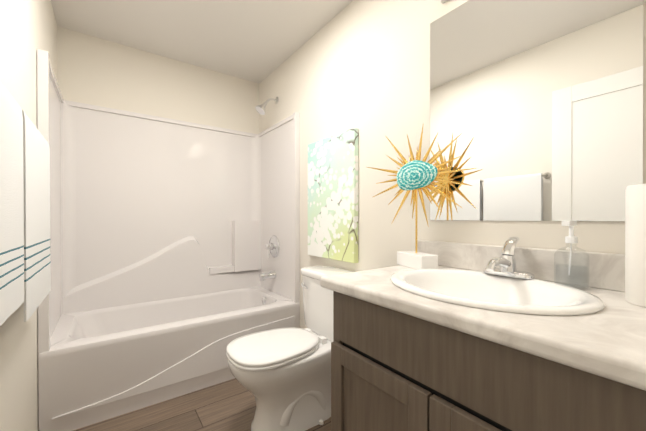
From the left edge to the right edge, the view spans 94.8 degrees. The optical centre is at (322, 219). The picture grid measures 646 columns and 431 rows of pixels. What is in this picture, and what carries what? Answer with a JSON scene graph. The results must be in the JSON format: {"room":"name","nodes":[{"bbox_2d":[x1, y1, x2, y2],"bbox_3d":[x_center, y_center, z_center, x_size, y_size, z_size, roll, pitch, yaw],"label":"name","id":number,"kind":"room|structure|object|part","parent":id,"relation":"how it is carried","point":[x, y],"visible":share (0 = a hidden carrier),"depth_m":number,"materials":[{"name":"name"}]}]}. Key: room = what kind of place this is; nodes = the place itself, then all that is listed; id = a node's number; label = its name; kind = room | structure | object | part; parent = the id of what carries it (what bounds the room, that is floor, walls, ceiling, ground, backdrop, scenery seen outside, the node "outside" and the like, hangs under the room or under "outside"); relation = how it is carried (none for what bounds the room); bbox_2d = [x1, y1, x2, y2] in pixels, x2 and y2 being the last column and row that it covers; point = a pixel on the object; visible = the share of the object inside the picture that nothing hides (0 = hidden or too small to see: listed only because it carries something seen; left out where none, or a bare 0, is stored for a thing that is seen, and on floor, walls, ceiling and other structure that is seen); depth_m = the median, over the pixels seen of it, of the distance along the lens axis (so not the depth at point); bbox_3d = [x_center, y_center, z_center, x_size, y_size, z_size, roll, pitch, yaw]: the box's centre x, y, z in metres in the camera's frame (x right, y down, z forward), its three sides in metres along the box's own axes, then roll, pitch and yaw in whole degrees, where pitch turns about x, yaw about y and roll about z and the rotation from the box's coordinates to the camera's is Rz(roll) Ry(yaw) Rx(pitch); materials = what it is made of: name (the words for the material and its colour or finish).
{"room":"bathroom","nodes":[
{"label":"bathroom","id":0,"kind":"room"},
{"bbox_2d":[0,0,57,430],"bbox_3d":[-1.011,-0.124,0.832,0.100,2.440,3.000,0,0,-36],"label":"wall","id":1,"kind":"structure","parent":0,"point":[28,28],"depth_m":1.20,"materials":[{"name":"beige paint"}]},
{"bbox_2d":[0,82,50,325],"bbox_3d":[-0.969,-0.017,0.925,0.072,0.674,1.034,0,0,-36],"label":"towel rail","id":2,"kind":"object","parent":1,"relation":"attached to","point":[25,268],"visible":1,"depth_m":0.89,"materials":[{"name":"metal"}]},
{"bbox_2d":[0,82,23,325],"bbox_3d":[-0.802,-0.047,0.721,0.042,0.597,0.425,0,0,-36],"label":"towel","id":3,"kind":"object","parent":2,"relation":"hanging from","point":[11,118],"depth_m":0.79,"materials":[{"name":"white fabric"}]},
{"bbox_2d":[22,110,50,321],"bbox_3d":[-1.091,-0.014,1.118,0.042,0.667,0.495,0,0,-36],"label":"towel","id":4,"kind":"object","parent":2,"relation":"hanging from","point":[36,150],"depth_m":1.06,"materials":[{"name":"white fabric"}]},
{"bbox_2d":[57,26,258,133],"bbox_3d":[-1.315,-0.130,2.528,1.605,2.440,0.100,0,0,-36],"label":"wall","id":5,"kind":"structure","parent":0,"point":[93,70],"depth_m":2.40,"materials":[{"name":"beige paint"}]},
{"bbox_2d":[73,378,330,430],"bbox_3d":[-0.391,1.124,1.350,1.705,0.060,3.100,0,0,-36],"label":"floor","id":6,"kind":"structure","parent":0,"point":[229,405],"depth_m":1.65,"materials":[{"name":"brown wood"}]},
{"bbox_2d":[37,49,299,430],"bbox_3d":[-1.013,0.128,2.200,1.499,1.926,0.781,0,0,-36],"label":"bathtub","id":7,"kind":"object","parent":6,"relation":"on","point":[163,231],"visible":1,"depth_m":2.25,"materials":[{"name":"white plastic"}]},
{"bbox_2d":[259,271,275,280],"bbox_3d":[-0.488,0.493,2.594,0.143,0.073,0.066,0,0,-36],"label":"tub spout","id":8,"kind":"object","parent":7,"relation":"attached to","point":[265,275],"visible":1,"depth_m":2.57,"materials":[{"name":"silver metal"}]},
{"bbox_2d":[266,235,279,257],"bbox_3d":[-0.462,0.239,2.612,0.078,0.194,0.194,0,0,-36],"label":"tub valve","id":9,"kind":"object","parent":7,"relation":"attached to","point":[273,246],"visible":1,"depth_m":2.59,"materials":[{"name":"silver metal"}]},
{"bbox_2d":[226,266,353,430],"bbox_3d":[-0.149,0.704,1.648,0.747,0.778,0.500,0,0,-36],"label":"toilet","id":10,"kind":"object","parent":6,"relation":"on","point":[282,376],"visible":0.9,"depth_m":1.52,"materials":[{"name":"white ceramic"}]},
{"bbox_3d":[-0.242,0.667,1.580,0.515,0.046,0.377,0,0,-36],"label":"seat","id":11,"kind":"part","parent":10,"relation":"part of","materials":[{"name":"white plastic"}]},
{"bbox_3d":[0.063,0.502,1.802,0.224,0.375,0.500,0,0,-36],"label":"tank","id":12,"kind":"part","parent":10,"relation":"part of","materials":[{"name":"white ceramic"}]},
{"bbox_2d":[320,236,645,430],"bbox_3d":[0.482,0.579,0.917,0.594,1.033,0.873,0,0,-36],"label":"bathroom vanity","id":13,"kind":"object","parent":6,"relation":"on","point":[508,335],"visible":0.98,"depth_m":0.74,"materials":[{"name":"brown"}]},
{"bbox_3d":[0.153,0.693,0.910,0.020,0.505,0.395,0,0,-36],"label":"door","id":14,"kind":"part","parent":13,"relation":"part of","materials":[{"name":"brown wood"}]},
{"bbox_2d":[368,127,475,268],"bbox_3d":[0.411,-0.103,1.306,0.194,0.623,0.429,0,0,-36],"label":"sunburst","id":15,"kind":"object","parent":13,"relation":"on","point":[413,175],"visible":1,"depth_m":1.29,"materials":[{"name":"gold stone"}]},
{"bbox_3d":[0.411,-0.004,1.305,0.009,0.315,0.009,0,0,-36],"label":"stem","id":16,"kind":"part","parent":15,"relation":"part of","materials":[{"name":"gold metal"}]},
{"bbox_3d":[0.389,0.694,0.586,0.020,0.505,0.395,0,0,-36],"label":"door","id":17,"kind":"part","parent":13,"relation":"part of","materials":[{"name":"brown wood"}]},
{"bbox_2d":[390,269,604,315],"bbox_3d":[0.477,0.275,0.915,0.464,0.162,0.572,0,0,-36],"label":"sink","id":18,"kind":"object","parent":13,"relation":"in","point":[496,293],"depth_m":0.93,"materials":[{"name":"white ceramic"}]},
{"bbox_2d":[483,236,534,278],"bbox_3d":[0.614,0.128,1.014,0.198,0.133,0.156,0,0,-36],"label":"faucet","id":19,"kind":"object","parent":18,"relation":"on","point":[507,261],"depth_m":1.04,"materials":[{"name":"silver metal"}]},
{"bbox_2d":[554,221,588,289],"bbox_3d":[0.760,0.107,0.912,0.088,0.206,0.078,0,0,-36],"label":"soap dispenser","id":20,"kind":"object","parent":13,"relation":"on","point":[571,238],"visible":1,"depth_m":0.91,"materials":[{"name":"clear plastic"}]},
{"bbox_2d":[625,184,645,306],"bbox_3d":[0.823,0.060,0.727,0.116,0.300,0.116,0,0,-36],"label":"candle","id":21,"kind":"object","parent":13,"relation":"on","point":[635,244],"visible":1,"depth_m":0.73,"materials":[{"name":"white wax"}]},
{"bbox_2d":[51,0,352,82],"bbox_3d":[-0.391,-1.376,1.341,1.705,0.060,3.100,0,0,-36],"label":"ceiling","id":22,"kind":"structure","parent":0,"point":[257,41],"depth_m":2.08,"materials":[{"name":"white paint"}]},
{"bbox_2d":[259,0,645,328],"bbox_3d":[0.258,-0.128,1.817,0.100,2.440,3.100,0,0,-36],"label":"wall","id":23,"kind":"structure","parent":0,"point":[363,66],"depth_m":1.65,"materials":[{"name":"beige paint"}]},
{"bbox_2d":[255,97,278,114],"bbox_3d":[-0.492,-0.999,2.586,0.201,0.187,0.096,0,0,-36],"label":"shower head","id":24,"kind":"object","parent":23,"relation":"attached to","point":[261,109],"visible":1,"depth_m":2.56},
{"bbox_2d":[308,128,357,262],"bbox_3d":[0.050,-0.143,1.985,0.034,0.810,0.510,0,0,-36],"label":"picture","id":25,"kind":"object","parent":23,"relation":"attached to","point":[333,197],"visible":1,"depth_m":1.92},
{"bbox_2d":[417,240,624,291],"bbox_3d":[0.713,0.156,1.085,0.021,0.108,0.873,0,0,-36],"label":"backsplash","id":26,"kind":"structure","parent":23,"relation":"attached to","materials":[{"name":"stone"}]},
{"bbox_2d":[430,0,643,220],"bbox_3d":[0.703,-0.454,1.113,0.005,0.918,0.682,0,0,-36],"label":"mirror","id":27,"kind":"object","parent":23,"relation":"attached to","point":[538,104],"visible":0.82,"depth_m":1.04,"materials":[{"name":"clear glass"}]}
]}

